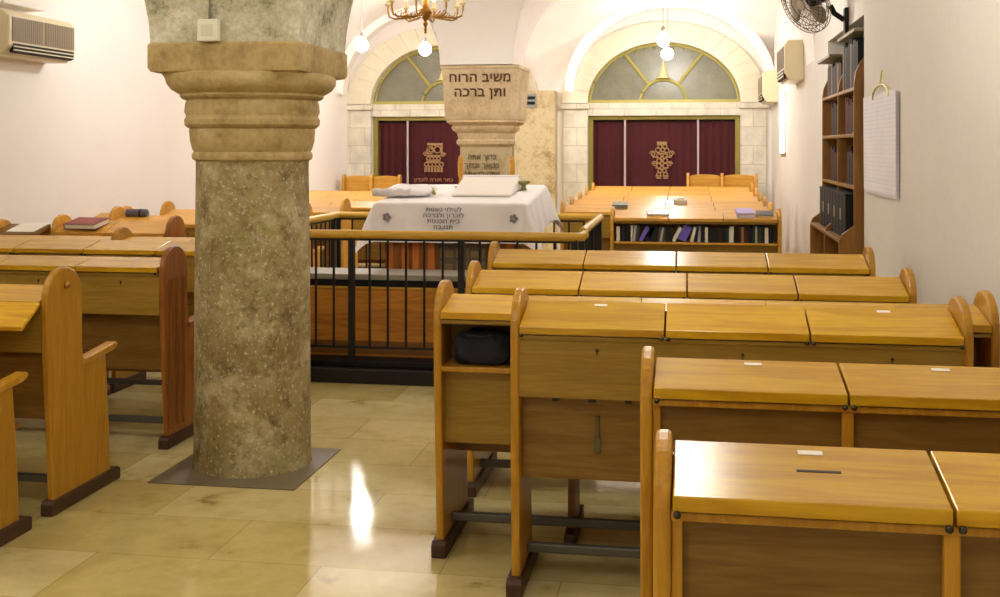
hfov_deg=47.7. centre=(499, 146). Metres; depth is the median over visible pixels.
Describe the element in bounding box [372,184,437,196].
cloth bundle
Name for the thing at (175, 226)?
desk
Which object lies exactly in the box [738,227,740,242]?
book
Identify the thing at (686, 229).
book
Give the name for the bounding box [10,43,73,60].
vent
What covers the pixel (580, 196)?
desk
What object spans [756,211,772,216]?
book
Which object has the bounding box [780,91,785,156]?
lamp
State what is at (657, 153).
curtain
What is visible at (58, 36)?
grille
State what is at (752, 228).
book
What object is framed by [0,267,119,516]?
desk
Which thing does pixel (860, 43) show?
book
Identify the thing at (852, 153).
book
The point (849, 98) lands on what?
book
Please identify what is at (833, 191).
file box
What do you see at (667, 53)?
pendant lamp
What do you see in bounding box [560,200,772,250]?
desk
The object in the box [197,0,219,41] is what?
junction box
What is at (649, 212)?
book
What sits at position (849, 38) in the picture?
book
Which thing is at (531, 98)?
air vent
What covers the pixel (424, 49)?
pendant lamp
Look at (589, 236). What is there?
railing
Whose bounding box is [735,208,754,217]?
book
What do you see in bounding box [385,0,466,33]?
chandelier
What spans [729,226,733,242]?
book
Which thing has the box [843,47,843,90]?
book
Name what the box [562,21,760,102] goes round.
arch
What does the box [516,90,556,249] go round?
trim
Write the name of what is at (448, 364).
shelf
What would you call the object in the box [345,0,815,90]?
ceiling
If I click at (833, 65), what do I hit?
book
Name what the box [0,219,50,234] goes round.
desk
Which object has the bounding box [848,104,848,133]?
book
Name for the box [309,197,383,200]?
desk
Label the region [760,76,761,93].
grille
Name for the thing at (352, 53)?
trim
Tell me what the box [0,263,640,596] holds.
floor
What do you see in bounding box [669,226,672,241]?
book
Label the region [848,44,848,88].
book
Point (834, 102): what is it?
book
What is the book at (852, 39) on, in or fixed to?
on the bookcase at (823, 240)
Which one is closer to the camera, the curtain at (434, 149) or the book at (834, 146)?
the book at (834, 146)
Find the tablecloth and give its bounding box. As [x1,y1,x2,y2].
[355,184,563,252]
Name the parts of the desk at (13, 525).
panel, armrest, seat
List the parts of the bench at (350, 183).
panel, backrest, panel, backrest, panel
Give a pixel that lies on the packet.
(679, 200)
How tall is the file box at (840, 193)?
0.312 m
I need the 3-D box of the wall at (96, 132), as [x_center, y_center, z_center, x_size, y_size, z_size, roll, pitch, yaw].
[-3.907,-0.400,8.507,0.300,4.000,18.500,0,0,9]
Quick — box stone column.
[144,0,352,490]
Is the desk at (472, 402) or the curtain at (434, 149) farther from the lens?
the curtain at (434, 149)
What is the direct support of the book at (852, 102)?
on the bookcase at (823, 240)
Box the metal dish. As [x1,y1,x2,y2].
[518,181,529,189]
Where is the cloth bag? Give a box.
[453,328,509,364]
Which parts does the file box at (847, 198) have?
lid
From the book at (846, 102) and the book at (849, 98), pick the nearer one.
the book at (849, 98)
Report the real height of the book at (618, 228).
0.133 m
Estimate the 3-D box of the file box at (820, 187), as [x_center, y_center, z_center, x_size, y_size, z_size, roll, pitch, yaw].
[2.766,0.479,9.206,0.304,0.312,0.162,0,0,9]
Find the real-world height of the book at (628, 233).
0.145 m
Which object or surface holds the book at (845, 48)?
on the bookcase at (823, 240)
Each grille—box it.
[12,17,43,45]
[45,23,73,50]
[758,78,759,94]
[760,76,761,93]
[777,50,779,72]
[780,46,783,70]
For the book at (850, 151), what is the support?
on the bookcase at (823, 240)
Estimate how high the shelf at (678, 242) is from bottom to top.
0.019 m
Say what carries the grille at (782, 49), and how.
attached to the air conditioner at (790, 57)
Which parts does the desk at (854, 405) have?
panel, lid, lip rail, panel, lid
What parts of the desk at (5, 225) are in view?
panel, lid, backrest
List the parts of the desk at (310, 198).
lid, lid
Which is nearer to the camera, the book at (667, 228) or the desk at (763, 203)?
the book at (667, 228)
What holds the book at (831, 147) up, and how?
on the bookcase at (823, 240)
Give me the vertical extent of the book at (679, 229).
0.138 m
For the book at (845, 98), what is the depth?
8.36 m
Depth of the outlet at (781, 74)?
12.07 m
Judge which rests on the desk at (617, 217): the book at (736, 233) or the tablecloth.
the book at (736, 233)
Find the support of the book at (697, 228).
on the desk at (617, 217)
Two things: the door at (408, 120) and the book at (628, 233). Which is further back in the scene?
the door at (408, 120)
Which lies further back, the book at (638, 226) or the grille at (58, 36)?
the book at (638, 226)
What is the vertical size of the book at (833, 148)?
0.262 m
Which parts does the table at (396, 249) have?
door, door, door, door, door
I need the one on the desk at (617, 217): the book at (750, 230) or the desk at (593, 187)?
the book at (750, 230)
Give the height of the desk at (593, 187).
1.135 m
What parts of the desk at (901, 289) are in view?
panel, foot rail, lid, lid, backrest, lip rail, lid, lid, panel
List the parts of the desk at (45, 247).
lid, lid, lip rail, lid, foot rail, lid, panel, panel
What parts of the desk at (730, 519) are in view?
panel, hinge knob, lid, lip rail, panel, hinge knob, hinge knob, lid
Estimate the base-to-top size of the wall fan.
0.500 m
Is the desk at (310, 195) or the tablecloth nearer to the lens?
the tablecloth
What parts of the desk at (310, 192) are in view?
lid, lid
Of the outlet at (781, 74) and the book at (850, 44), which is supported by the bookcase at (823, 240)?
the book at (850, 44)
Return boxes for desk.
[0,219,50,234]
[0,227,194,392]
[0,238,194,395]
[0,245,193,449]
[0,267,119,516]
[0,372,31,546]
[50,214,184,236]
[95,206,132,217]
[109,206,194,237]
[160,201,323,266]
[309,191,371,193]
[309,194,387,268]
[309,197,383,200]
[309,201,384,263]
[311,198,357,267]
[431,280,999,558]
[465,260,916,497]
[487,241,875,278]
[506,287,973,596]
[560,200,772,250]
[569,196,766,206]
[577,191,762,201]
[585,187,757,198]
[591,183,753,196]
[610,206,781,256]
[640,346,999,596]
[653,429,999,596]
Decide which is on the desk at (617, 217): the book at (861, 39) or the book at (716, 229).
the book at (716, 229)
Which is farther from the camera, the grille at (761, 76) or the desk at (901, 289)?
the grille at (761, 76)
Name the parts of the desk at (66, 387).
panel, lid, panel, foot rail, panel, armrest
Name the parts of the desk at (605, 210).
panel, panel, panel, lid, lid, lid, lid, panel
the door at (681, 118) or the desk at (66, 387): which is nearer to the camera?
the desk at (66, 387)
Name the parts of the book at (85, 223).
panel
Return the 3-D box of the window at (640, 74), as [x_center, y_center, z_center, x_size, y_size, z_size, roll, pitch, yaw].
[2.392,-1.084,16.542,2.200,0.881,0.220,0,0,9]
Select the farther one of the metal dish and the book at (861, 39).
the metal dish
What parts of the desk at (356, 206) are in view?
lid, lid, panel, lip rail, panel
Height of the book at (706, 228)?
0.134 m
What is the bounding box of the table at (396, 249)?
[385,242,530,269]
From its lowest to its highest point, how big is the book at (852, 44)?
0.316 m
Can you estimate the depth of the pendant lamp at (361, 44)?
13.93 m
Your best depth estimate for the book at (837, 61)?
8.87 m
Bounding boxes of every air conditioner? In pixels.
[0,9,74,63]
[758,70,777,103]
[777,39,803,84]
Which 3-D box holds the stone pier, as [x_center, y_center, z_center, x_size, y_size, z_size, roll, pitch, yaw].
[-0.138,0.392,11.630,0.796,2.416,0.796,0,0,9]
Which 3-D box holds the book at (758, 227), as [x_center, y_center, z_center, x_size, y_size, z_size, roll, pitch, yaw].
[2.299,0.775,10.031,0.030,0.145,0.165,0,0,9]
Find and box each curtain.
[379,123,459,183]
[594,122,734,186]
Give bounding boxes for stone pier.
[440,64,529,178]
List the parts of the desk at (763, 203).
panel, lid, lid, lid, lid, panel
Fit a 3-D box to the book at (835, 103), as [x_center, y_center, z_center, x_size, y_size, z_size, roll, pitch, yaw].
[2.761,-0.220,8.921,0.220,0.254,0.044,0,0,9]
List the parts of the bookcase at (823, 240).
panel, shelf, shelf, shelf, shelf, divider panel, panel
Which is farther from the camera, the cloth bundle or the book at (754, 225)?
the book at (754, 225)
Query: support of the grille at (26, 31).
attached to the air conditioner at (24, 37)
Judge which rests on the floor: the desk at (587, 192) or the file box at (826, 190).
the desk at (587, 192)
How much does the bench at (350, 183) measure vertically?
1.200 m
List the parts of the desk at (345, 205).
panel, panel, lid, panel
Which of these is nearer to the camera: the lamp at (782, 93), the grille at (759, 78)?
the lamp at (782, 93)
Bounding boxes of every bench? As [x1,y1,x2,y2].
[341,174,401,190]
[687,173,757,191]
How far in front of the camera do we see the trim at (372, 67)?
17.07 m
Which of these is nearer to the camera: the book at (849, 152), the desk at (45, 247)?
the desk at (45, 247)
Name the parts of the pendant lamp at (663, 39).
globe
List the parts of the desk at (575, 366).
panel, panel, foot rail, lid, lid, backrest, lip rail, panel, lid, panel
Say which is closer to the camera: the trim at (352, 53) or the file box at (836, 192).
the file box at (836, 192)
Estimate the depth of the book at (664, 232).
10.09 m
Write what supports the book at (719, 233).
on the desk at (617, 217)
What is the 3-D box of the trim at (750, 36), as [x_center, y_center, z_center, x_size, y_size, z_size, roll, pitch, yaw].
[2.398,-1.445,15.998,2.940,1.350,0.250,0,0,9]
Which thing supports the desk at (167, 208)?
on the floor
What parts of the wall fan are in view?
blade, motor, blade, bracket arm, wall plate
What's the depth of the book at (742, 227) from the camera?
9.97 m
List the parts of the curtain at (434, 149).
curtain panel, curtain panel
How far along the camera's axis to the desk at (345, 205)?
11.05 m
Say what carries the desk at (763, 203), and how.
on the floor
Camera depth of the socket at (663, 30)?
13.34 m
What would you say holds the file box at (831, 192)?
on the bookcase at (823, 240)
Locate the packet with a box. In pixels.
[673,197,686,204]
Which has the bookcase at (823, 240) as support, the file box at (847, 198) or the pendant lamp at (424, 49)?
the file box at (847, 198)
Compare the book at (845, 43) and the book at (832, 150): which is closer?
the book at (845, 43)
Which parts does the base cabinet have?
board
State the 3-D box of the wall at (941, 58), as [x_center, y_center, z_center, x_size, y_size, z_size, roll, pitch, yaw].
[2.707,-0.400,7.558,0.500,4.000,18.200,0,0,9]
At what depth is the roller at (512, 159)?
9.13 m
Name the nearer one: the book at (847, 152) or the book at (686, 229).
the book at (847, 152)
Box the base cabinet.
[310,267,466,357]
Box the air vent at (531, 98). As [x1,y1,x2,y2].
[527,94,535,107]
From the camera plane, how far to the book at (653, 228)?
10.11 m
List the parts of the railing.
handrail, post, post, post, handrail, post, handrail, post, post, handrail, post, post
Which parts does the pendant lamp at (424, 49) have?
globe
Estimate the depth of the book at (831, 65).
9.18 m
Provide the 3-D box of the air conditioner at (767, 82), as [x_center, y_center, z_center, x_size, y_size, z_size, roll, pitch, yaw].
[3.665,-0.810,15.483,0.212,0.420,0.850,0,0,9]
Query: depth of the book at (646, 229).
10.11 m
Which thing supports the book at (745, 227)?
on the desk at (617, 217)
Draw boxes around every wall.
[0,0,348,224]
[772,0,999,321]
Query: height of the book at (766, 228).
0.137 m
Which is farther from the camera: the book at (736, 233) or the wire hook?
the book at (736, 233)
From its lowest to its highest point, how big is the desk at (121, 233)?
1.070 m
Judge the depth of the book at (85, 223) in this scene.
8.45 m
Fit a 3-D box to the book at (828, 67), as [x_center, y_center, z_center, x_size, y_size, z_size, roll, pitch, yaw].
[2.832,-0.538,9.343,0.220,0.250,0.052,0,0,9]
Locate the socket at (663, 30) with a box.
[660,26,665,32]
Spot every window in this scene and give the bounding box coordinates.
[373,47,443,103]
[588,43,739,102]
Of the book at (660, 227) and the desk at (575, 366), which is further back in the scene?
the book at (660, 227)
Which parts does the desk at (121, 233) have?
lid, lid, panel, lid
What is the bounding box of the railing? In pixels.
[309,211,603,360]
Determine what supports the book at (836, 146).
on the bookcase at (823, 240)
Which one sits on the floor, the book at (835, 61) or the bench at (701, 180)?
the bench at (701, 180)
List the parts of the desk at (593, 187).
lid, lid, lid, lid, panel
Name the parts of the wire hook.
arm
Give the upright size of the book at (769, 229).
0.130 m
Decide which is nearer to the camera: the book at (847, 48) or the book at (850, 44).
the book at (850, 44)
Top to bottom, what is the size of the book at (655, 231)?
0.138 m
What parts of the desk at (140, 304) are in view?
lid, lid, lip rail, panel, lid, panel, foot rail, panel, armrest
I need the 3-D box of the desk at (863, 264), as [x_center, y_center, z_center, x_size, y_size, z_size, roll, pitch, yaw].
[0.991,1.065,6.338,2.083,1.070,0.640,0,0,9]
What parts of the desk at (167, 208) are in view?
panel, lid, panel, armrest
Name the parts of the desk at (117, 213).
panel, lid, lid, panel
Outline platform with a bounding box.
[311,355,433,385]
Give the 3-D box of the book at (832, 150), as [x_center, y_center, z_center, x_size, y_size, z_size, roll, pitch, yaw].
[2.790,0.146,9.093,0.220,0.242,0.042,0,0,9]
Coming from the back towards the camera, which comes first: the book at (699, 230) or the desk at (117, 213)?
the book at (699, 230)
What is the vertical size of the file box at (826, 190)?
0.312 m
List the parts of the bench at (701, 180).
backrest, panel, backrest, panel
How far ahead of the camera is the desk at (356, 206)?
11.90 m
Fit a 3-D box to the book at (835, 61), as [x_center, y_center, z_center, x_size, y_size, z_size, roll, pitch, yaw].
[2.763,-0.545,8.930,0.220,0.264,0.048,0,0,9]
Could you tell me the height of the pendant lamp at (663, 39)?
0.883 m
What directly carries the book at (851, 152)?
on the bookcase at (823, 240)
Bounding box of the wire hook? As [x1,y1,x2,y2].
[872,70,888,99]
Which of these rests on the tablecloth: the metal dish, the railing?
the metal dish
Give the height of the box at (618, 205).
0.071 m
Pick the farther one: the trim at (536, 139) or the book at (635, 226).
the trim at (536, 139)
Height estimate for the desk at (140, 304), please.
1.070 m
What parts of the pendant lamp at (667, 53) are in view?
globe, cord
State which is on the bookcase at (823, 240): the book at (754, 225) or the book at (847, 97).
the book at (847, 97)
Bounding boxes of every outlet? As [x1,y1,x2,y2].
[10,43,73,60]
[777,70,785,82]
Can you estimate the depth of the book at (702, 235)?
10.03 m
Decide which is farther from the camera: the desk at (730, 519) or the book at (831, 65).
the book at (831, 65)
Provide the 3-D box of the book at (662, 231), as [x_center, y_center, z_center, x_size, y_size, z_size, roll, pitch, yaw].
[1.459,0.782,10.171,0.046,0.132,0.165,0,0,9]
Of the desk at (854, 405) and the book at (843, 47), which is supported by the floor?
the desk at (854, 405)
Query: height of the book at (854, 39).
0.343 m
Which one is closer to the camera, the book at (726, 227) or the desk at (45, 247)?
the desk at (45, 247)
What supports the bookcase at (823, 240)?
on the floor
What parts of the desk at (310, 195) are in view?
lid, lid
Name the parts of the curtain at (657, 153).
curtain panel, curtain panel, curtain panel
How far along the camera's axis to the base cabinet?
7.87 m
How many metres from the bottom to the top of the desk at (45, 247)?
1.070 m
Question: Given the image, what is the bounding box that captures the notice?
[863,89,898,199]
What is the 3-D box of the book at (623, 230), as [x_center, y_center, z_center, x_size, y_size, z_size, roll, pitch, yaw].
[1.122,0.782,10.227,0.050,0.131,0.165,0,0,9]
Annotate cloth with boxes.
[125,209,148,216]
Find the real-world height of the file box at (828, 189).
0.312 m
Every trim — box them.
[338,5,421,94]
[347,26,537,104]
[347,105,515,176]
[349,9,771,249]
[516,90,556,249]
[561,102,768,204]
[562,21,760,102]
[565,0,773,93]
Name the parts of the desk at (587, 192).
lid, lid, lid, lid, panel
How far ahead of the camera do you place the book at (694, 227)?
10.04 m
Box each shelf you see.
[441,357,509,373]
[614,240,777,245]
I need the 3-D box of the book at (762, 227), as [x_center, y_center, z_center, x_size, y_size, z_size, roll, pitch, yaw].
[2.329,0.776,10.026,0.030,0.144,0.165,0,0,9]
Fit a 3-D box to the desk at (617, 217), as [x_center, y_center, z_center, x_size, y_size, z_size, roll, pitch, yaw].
[1.778,1.070,10.320,1.528,1.060,0.627,0,0,9]
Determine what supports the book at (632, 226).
on the desk at (617, 217)
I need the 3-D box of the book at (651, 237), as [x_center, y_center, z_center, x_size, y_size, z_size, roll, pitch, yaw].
[1.366,0.782,10.186,0.040,0.131,0.165,0,0,9]
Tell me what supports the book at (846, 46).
on the bookcase at (823, 240)
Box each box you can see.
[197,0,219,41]
[612,202,627,208]
[819,186,837,224]
[822,187,837,226]
[824,188,837,226]
[827,188,829,224]
[830,189,837,230]
[832,190,852,232]
[835,191,852,234]
[838,192,852,235]
[842,193,852,233]
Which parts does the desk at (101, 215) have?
lid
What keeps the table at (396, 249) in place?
on the platform
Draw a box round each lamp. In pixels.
[355,0,367,51]
[419,37,430,55]
[657,0,669,46]
[661,0,672,59]
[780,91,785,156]
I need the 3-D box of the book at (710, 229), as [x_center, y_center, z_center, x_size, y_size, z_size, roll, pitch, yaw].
[1.887,0.782,10.100,0.050,0.130,0.165,0,0,9]
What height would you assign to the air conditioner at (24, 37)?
0.470 m
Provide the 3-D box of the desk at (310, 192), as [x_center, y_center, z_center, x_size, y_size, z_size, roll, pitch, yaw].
[-1.634,1.065,14.916,1.948,1.070,0.640,0,0,9]
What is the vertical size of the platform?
0.140 m
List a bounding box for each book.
[63,217,109,229]
[616,225,620,240]
[621,226,625,240]
[625,224,631,240]
[629,224,633,240]
[632,224,637,240]
[635,224,640,240]
[639,226,648,240]
[646,225,654,241]
[647,210,668,217]
[649,226,653,241]
[653,226,657,241]
[657,225,662,241]
[660,227,663,241]
[662,226,666,241]
[666,227,668,241]
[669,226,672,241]
[673,225,681,241]
[677,224,691,241]
[690,226,696,241]
[694,225,698,241]
[697,225,701,241]
[700,224,704,241]
[704,226,707,242]
[708,227,713,242]
[714,227,718,242]
[718,227,720,242]
[721,227,725,242]
[725,226,728,242]
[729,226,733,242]
[733,225,738,242]
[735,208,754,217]
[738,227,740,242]
[740,226,743,242]
[743,225,747,242]
[748,228,752,242]
[751,226,754,242]
[754,225,756,242]
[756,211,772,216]
[757,226,760,242]
[761,226,764,242]
[765,227,767,242]
[768,228,771,242]
[828,67,829,95]
[831,65,831,94]
[831,102,833,134]
[831,147,831,179]
[832,64,834,94]
[832,150,832,179]
[833,103,833,134]
[833,148,833,179]
[834,102,837,134]
[834,146,835,180]
[835,61,836,93]
[835,103,836,134]
[836,61,838,92]
[836,105,836,134]
[836,146,837,180]
[837,103,837,134]
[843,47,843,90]
[844,42,848,89]
[845,48,845,89]
[845,98,846,133]
[846,46,847,89]
[846,102,846,133]
[847,48,847,88]
[847,97,852,133]
[847,152,847,183]
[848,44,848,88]
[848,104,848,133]
[848,151,849,183]
[849,38,850,88]
[849,98,850,133]
[849,152,849,183]
[850,44,850,87]
[850,101,850,133]
[850,151,852,183]
[851,37,863,87]
[851,98,852,133]
[851,152,852,183]
[852,44,852,86]
[852,102,852,133]
[852,153,852,184]
[853,40,853,82]
[854,39,860,75]
[855,39,863,70]
[857,40,863,66]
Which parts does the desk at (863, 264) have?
panel, lid, lid, backrest, lip rail, lid, lid, panel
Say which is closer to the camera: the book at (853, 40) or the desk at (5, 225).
the book at (853, 40)
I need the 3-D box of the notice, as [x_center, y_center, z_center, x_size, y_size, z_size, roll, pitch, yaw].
[2.340,-0.015,6.976,0.022,0.630,1.230,0,0,9]
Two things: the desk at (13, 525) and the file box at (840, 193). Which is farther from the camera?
the file box at (840, 193)
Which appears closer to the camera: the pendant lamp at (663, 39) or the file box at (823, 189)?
the file box at (823, 189)
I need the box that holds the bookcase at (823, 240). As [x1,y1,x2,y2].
[810,28,863,253]
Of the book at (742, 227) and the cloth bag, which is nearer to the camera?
the cloth bag
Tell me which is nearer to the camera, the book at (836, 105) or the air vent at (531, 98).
the book at (836, 105)
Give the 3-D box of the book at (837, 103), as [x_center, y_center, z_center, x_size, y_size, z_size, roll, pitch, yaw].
[2.739,-0.217,8.786,0.220,0.249,0.041,0,0,9]
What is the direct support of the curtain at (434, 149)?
hanging from the door at (408, 120)
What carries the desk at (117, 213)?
on the floor
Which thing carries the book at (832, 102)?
on the bookcase at (823, 240)
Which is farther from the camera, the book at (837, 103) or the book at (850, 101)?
the book at (837, 103)
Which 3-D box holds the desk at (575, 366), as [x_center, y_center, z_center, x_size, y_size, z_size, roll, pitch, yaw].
[0.840,1.058,4.088,1.592,1.083,0.455,0,0,9]
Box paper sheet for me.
[6,222,49,231]
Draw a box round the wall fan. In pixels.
[781,0,848,34]
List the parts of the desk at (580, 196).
panel, lid, lid, lid, lid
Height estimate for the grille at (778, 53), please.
0.227 m
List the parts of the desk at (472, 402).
panel, lid, panel, foot rail, support leg, lid, lid, panel, lip rail, lid, lid, panel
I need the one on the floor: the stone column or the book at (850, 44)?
the stone column
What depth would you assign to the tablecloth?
8.34 m
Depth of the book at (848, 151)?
8.21 m
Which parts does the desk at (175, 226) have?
panel, lid, lid, panel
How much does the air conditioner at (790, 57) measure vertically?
0.420 m
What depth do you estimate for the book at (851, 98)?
8.06 m
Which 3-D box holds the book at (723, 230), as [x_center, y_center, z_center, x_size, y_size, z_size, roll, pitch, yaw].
[1.994,0.782,10.082,0.040,0.130,0.165,0,0,9]
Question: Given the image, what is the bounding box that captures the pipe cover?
[0,0,45,11]
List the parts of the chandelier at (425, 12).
arm, arm, arm, arm, stem, arm, arm, arm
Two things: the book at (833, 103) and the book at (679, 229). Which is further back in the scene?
the book at (679, 229)
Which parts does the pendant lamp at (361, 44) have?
globe, cord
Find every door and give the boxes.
[373,117,513,183]
[588,115,739,190]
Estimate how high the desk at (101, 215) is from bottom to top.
1.090 m
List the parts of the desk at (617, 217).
panel, lid, panel, panel, lip rail, lid, lid, panel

